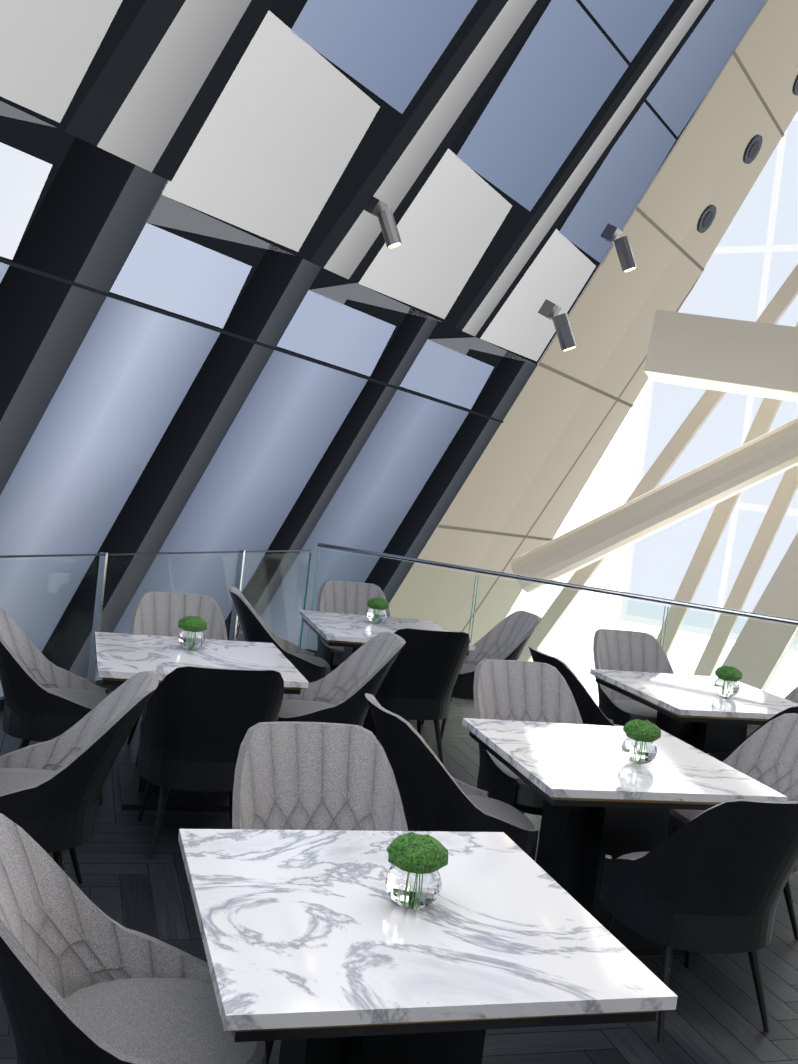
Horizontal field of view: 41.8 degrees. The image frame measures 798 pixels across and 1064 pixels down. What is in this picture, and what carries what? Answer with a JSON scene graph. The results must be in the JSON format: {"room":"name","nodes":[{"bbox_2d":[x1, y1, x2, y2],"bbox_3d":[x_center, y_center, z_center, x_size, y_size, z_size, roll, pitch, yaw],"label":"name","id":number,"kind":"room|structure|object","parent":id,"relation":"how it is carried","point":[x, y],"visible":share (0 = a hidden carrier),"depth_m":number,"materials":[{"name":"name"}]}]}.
{"room":"restaurant dining area","nodes":[
{"label":"restaurant dining area","id":0,"kind":"room"},
{"bbox_2d":[0,0,767,696],"bbox_3d":[-0.394,-5.120,4.980,7.649,17.310,17.325,9,4,32],"label":"wall","id":1,"kind":"structure","parent":0,"point":[230,320],"depth_m":7.99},
{"bbox_2d":[364,196,401,247],"bbox_3d":[-0.120,-2.378,8.029,0.324,0.382,0.151,8,3,19],"label":"wall spotlight","id":2,"kind":"object","parent":1,"relation":"attached to","point":[376,207],"depth_m":7.98,"materials":[{"name":"grey metal"}]},
{"bbox_2d":[538,299,576,350],"bbox_3d":[1.637,-2.124,10.764,0.432,0.509,0.201,8,3,19],"label":"wall spotlight","id":3,"kind":"object","parent":1,"relation":"attached to","point":[550,310],"depth_m":10.70,"materials":[{"name":"grey metal"}]},
{"bbox_2d":[600,223,636,271],"bbox_3d":[2.282,-2.942,10.837,0.405,0.477,0.189,8,3,19],"label":"wall spotlight","id":4,"kind":"object","parent":1,"relation":"attached to","point":[611,233],"depth_m":10.78,"materials":[{"name":"grey metal"}]},
{"bbox_2d":[0,669,797,1063],"bbox_3d":[-0.892,1.800,3.094,7.000,0.350,12.500,9,4,28],"label":"floor","id":5,"kind":"structure","parent":0,"point":[714,1017],"depth_m":4.23,"materials":[{"name":"black wood"}]},
{"bbox_2d":[0,607,108,803],"bbox_3d":[-1.871,0.893,5.537,0.769,0.943,0.624,6,3,-15],"label":"chair","id":6,"kind":"object","parent":5,"relation":"on","point":[45,699],"visible":0.81,"depth_m":5.29,"materials":[{"name":"fabric"}]},
{"bbox_2d":[0,671,158,883],"bbox_3d":[-1.394,1.030,4.148,0.769,0.943,0.624,6,3,-14],"label":"chair","id":7,"kind":"object","parent":5,"relation":"on","point":[50,791],"visible":0.92,"depth_m":3.98,"materials":[{"name":"fabric"}]},
{"bbox_2d":[0,813,266,1063],"bbox_3d":[-0.702,1.207,2.515,0.769,0.943,0.624,6,3,-14],"label":"chair","id":8,"kind":"object","parent":5,"relation":"on","point":[84,979],"visible":0.9,"depth_m":2.60,"materials":[{"name":"fabric"}]},
{"bbox_2d":[0,550,312,710],"bbox_3d":[-3.774,0.656,4.765,0.060,1.050,12.180,9,4,28],"label":"glass railing","id":9,"kind":"object","parent":5,"relation":"on","point":[98,608],"visible":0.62,"depth_m":7.72,"materials":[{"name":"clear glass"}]},
{"bbox_2d":[127,591,227,765],"bbox_3d":[-1.368,0.899,6.461,0.624,0.943,0.769,6,4,-20],"label":"chair","id":10,"kind":"object","parent":5,"relation":"on","point":[158,613],"visible":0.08,"depth_m":6.70,"materials":[{"name":"fabric"}]},
{"bbox_2d":[94,632,308,811],"bbox_3d":[-1.162,1.054,5.760,1.050,0.760,1.050,6,3,-17],"label":"table","id":11,"kind":"object","parent":5,"relation":"on","point":[121,658],"visible":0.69,"depth_m":5.60,"materials":[{"name":"stone"}]},
{"bbox_2d":[178,615,206,649],"bbox_3d":[-1.163,0.567,5.876,0.164,0.189,0.160,9,4,28],"label":"vase","id":12,"kind":"object","parent":11,"relation":"on","point":[191,636],"visible":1,"depth_m":5.82,"materials":[{"name":"clear glass"}]},
{"bbox_2d":[137,665,283,858],"bbox_3d":[-0.918,1.038,4.991,0.624,0.943,0.769,6,4,-20],"label":"chair","id":13,"kind":"object","parent":5,"relation":"on","point":[197,723],"visible":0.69,"depth_m":4.76,"materials":[{"name":"fabric"}]},
{"bbox_2d":[228,586,329,682],"bbox_3d":[-0.865,0.905,7.374,0.769,0.943,0.624,6,3,-14],"label":"chair","id":14,"kind":"object","parent":5,"relation":"on","point":[309,666],"visible":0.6,"depth_m":7.13,"materials":[{"name":"fabric"}]},
{"bbox_2d":[232,722,407,1063],"bbox_3d":[-0.260,1.202,3.511,0.624,0.943,0.769,6,4,-20],"label":"chair","id":15,"kind":"object","parent":5,"relation":"on","point":[310,776],"visible":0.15,"depth_m":3.74,"materials":[{"name":"fabric"}]},
{"bbox_2d":[276,632,405,726],"bbox_3d":[-0.408,1.041,5.978,0.769,0.943,0.624,6,3,-14],"label":"chair","id":16,"kind":"object","parent":5,"relation":"on","point":[337,695],"visible":0.58,"depth_m":6.08,"materials":[{"name":"fabric"}]},
{"bbox_2d":[316,580,390,669],"bbox_3d":[-0.362,0.910,8.319,0.624,0.943,0.769,6,3,-14],"label":"chair","id":17,"kind":"object","parent":5,"relation":"on","point":[344,597],"visible":0.38,"depth_m":8.55,"materials":[{"name":"fabric"}]},
{"bbox_2d":[299,610,474,742],"bbox_3d":[-0.159,1.065,7.593,1.050,0.760,1.050,6,3,-16],"label":"table","id":18,"kind":"object","parent":5,"relation":"on","point":[351,634],"visible":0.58,"depth_m":7.47,"materials":[{"name":"stone"}]},
{"bbox_2d":[367,597,388,622],"bbox_3d":[-0.161,0.579,7.710,0.164,0.189,0.160,9,4,28],"label":"vase","id":19,"kind":"object","parent":18,"relation":"on","point":[376,612],"visible":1,"depth_m":7.66,"materials":[{"name":"clear glass"}]},
{"bbox_2d":[363,628,469,764],"bbox_3d":[0.069,1.046,6.863,0.624,0.943,0.769,6,3,-18],"label":"chair","id":20,"kind":"object","parent":5,"relation":"on","point":[419,681],"visible":0.6,"depth_m":6.64,"materials":[{"name":"fabric"}]},
{"bbox_2d":[178,829,677,1063],"bbox_3d":[-0.049,1.358,2.794,1.050,0.760,1.050,6,3,-17],"label":"table","id":21,"kind":"object","parent":5,"relation":"on","point":[321,947],"visible":0.96,"depth_m":2.56,"materials":[{"name":"stone"}]},
{"bbox_2d":[385,832,447,908],"bbox_3d":[0.042,0.891,2.747,0.164,0.189,0.160,9,4,28],"label":"vase","id":22,"kind":"object","parent":21,"relation":"on","point":[413,876],"visible":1,"depth_m":2.69,"materials":[{"name":"clear glass"}]},
{"bbox_2d":[365,693,538,860],"bbox_3d":[0.196,1.203,4.423,0.769,0.943,0.624,6,4,-21],"label":"chair","id":23,"kind":"object","parent":5,"relation":"on","point":[435,795],"visible":0.67,"depth_m":4.16,"materials":[{"name":"fabric"}]},
{"bbox_2d":[421,610,541,740],"bbox_3d":[0.609,1.054,7.819,0.769,0.943,0.624,6,3,-15],"label":"chair","id":24,"kind":"object","parent":5,"relation":"on","point":[508,637],"visible":0.42,"depth_m":7.95,"materials":[{"name":"fabric"}]},
{"bbox_2d":[473,659,582,815],"bbox_3d":[0.689,1.205,5.389,0.624,0.943,0.769,6,3,-18],"label":"chair","id":25,"kind":"object","parent":5,"relation":"on","point":[514,690],"visible":0.56,"depth_m":5.60,"materials":[{"name":"fabric"}]},
{"bbox_2d":[305,543,797,702],"bbox_3d":[2.116,1.099,8.520,6.760,1.120,0.060,9,4,28],"label":"glass railing","id":26,"kind":"object","parent":5,"relation":"on","point":[608,591],"visible":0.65,"depth_m":8.93,"materials":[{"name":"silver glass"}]},
{"bbox_2d":[528,645,620,725],"bbox_3d":[1.117,1.204,6.276,0.769,0.943,0.624,6,3,-17],"label":"chair","id":27,"kind":"object","parent":5,"relation":"on","point":[590,712],"visible":0.12,"depth_m":5.96,"materials":[{"name":"fabric"}]},
{"bbox_2d":[462,718,786,955],"bbox_3d":[0.901,1.362,4.656,1.050,0.760,1.050,6,3,-16],"label":"table","id":28,"kind":"object","parent":5,"relation":"on","point":[597,790],"visible":0.54,"depth_m":4.45,"materials":[{"name":"stone"}]},
{"bbox_2d":[622,719,660,763],"bbox_3d":[1.043,0.907,4.514,0.164,0.189,0.160,9,4,28],"label":"vase","id":29,"kind":"object","parent":28,"relation":"on","point":[639,746],"visible":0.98,"depth_m":4.46,"materials":[{"name":"clear glass"}]},
{"bbox_2d":[593,629,673,725],"bbox_3d":[1.656,1.212,7.237,0.624,0.943,0.769,6,3,-16],"label":"chair","id":30,"kind":"object","parent":5,"relation":"on","point":[623,650],"visible":0.38,"depth_m":7.45,"materials":[{"name":"fabric"}]},
{"bbox_2d":[590,669,797,753],"bbox_3d":[1.860,1.367,6.513,1.050,0.760,1.050,6,3,-18],"label":"table","id":31,"kind":"object","parent":5,"relation":"on","point":[699,712],"visible":0.5,"depth_m":6.30,"materials":[{"name":"stone"}]},
{"bbox_2d":[714,665,741,696],"bbox_3d":[2.001,0.913,6.372,0.164,0.189,0.160,9,4,28],"label":"vase","id":32,"kind":"object","parent":31,"relation":"on","point":[726,683],"visible":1,"depth_m":6.32,"materials":[{"name":"clear glass"}]},
{"bbox_2d":[600,799,797,1041],"bbox_3d":[1.141,1.345,3.905,0.624,0.943,0.769,5,4,-21],"label":"chair","id":33,"kind":"object","parent":5,"relation":"on","point":[713,879],"visible":1,"depth_m":3.69,"materials":[{"name":"fabric"}]},
{"bbox_2d":[666,713,797,939],"bbox_3d":[1.633,1.346,4.879,0.769,0.943,0.624,6,4,-21],"label":"chair","id":34,"kind":"object","parent":5,"relation":"on","point":[766,754],"visible":0.19,"depth_m":5.08,"materials":[{"name":"fabric"}]},
{"bbox_2d":[707,706,797,761],"bbox_3d":[2.087,1.348,5.781,0.624,0.943,0.769,6,3,-17],"label":"chair","id":35,"kind":"object","parent":5,"relation":"on","point":[722,756],"visible":0.08,"depth_m":5.58,"materials":[{"name":"fabric"}]},
{"bbox_2d":[746,686,797,737],"bbox_3d":[2.576,1.351,6.728,0.769,0.943,0.624,6,3,-18],"label":"chair","id":36,"kind":"object","parent":5,"relation":"on","point":[792,696],"visible":0.08,"depth_m":7.00,"materials":[{"name":"fabric"}]},
{"bbox_2d":[507,380,797,705],"bbox_3d":[9.983,-2.547,10.231,40.000,22.000,0.100,9,4,28],"label":"wall","id":37,"kind":"structure","parent":0,"point":[610,484],"depth_m":14.01,"materials":[{"name":"white"}]},
{"bbox_2d":[518,264,797,675],"bbox_3d":[2.434,0.442,12.833,7.029,12.087,0.120,9,4,28],"label":"beams","id":38,"kind":"structure","parent":0,"point":[779,304],"depth_m":12.13,"materials":[{"name":"beige metal"}]},
{"bbox_2d":[619,111,797,651],"bbox_3d":[6.074,-3.238,11.927,6.286,9.681,0.001,9,4,28],"label":"window","id":39,"kind":"structure","parent":0,"point":[751,264],"depth_m":12.97,"materials":[{"name":"glass"}]},
{"label":"outside","id":40,"kind":"structure","parent":0,"visible":0},
{"bbox_2d":[389,0,797,643],"bbox_3d":[4.908,-4.584,13.341,8.260,16.870,7.708,9,4,28],"label":"wall","id":41,"kind":"structure","parent":40,"point":[537,462],"depth_m":12.25,"materials":[{"name":"beige paint"}]},
{"bbox_2d":[697,205,715,232],"bbox_3d":[3.631,-3.695,12.343,0.168,0.322,0.340,9,4,34],"label":"recessed light","id":42,"kind":"object","parent":41,"relation":"attached to","point":[707,216],"depth_m":12.30,"materials":[{"name":"grey metal"}]},
{"bbox_2d":[644,310,797,401],"bbox_3d":[3.855,-1.708,10.610,2.552,0.776,0.900,8,3,19],"label":"beam","id":43,"kind":"structure","parent":41,"relation":"attached to","point":[758,359],"depth_m":10.38,"materials":[{"name":"beige metal"}]},
{"bbox_2d":[511,418,797,592],"bbox_3d":[3.065,-0.379,11.252,3.699,2.617,0.440,9,4,28],"label":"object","id":44,"kind":"structure","parent":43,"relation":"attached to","point":[755,461],"depth_m":11.18,"materials":[{"name":"beige metal"}]},
{"bbox_2d":[743,134,762,163],"bbox_3d":[4.136,-4.473,12.226,0.168,0.322,0.340,9,4,34],"label":"recessed light","id":45,"kind":"object","parent":41,"relation":"attached to","point":[750,154],"depth_m":12.19,"materials":[{"name":"grey metal"}]},
{"bbox_2d":[792,74,797,95],"bbox_3d":[4.694,-5.260,12.177,0.168,0.322,0.340,9,4,34],"label":"recessed light","id":46,"kind":"object","parent":41,"relation":"attached to","point":[795,86],"depth_m":12.13,"materials":[{"name":"grey metal"}]},
{"bbox_2d":[721,532,797,690],"bbox_3d":[4.580,-0.432,10.557,5.878,14.658,0.560,9,4,28],"label":"column","id":47,"kind":"structure","parent":40,"point":[779,597],"depth_m":10.66,"materials":[{"name":"beige metal"}]}
]}

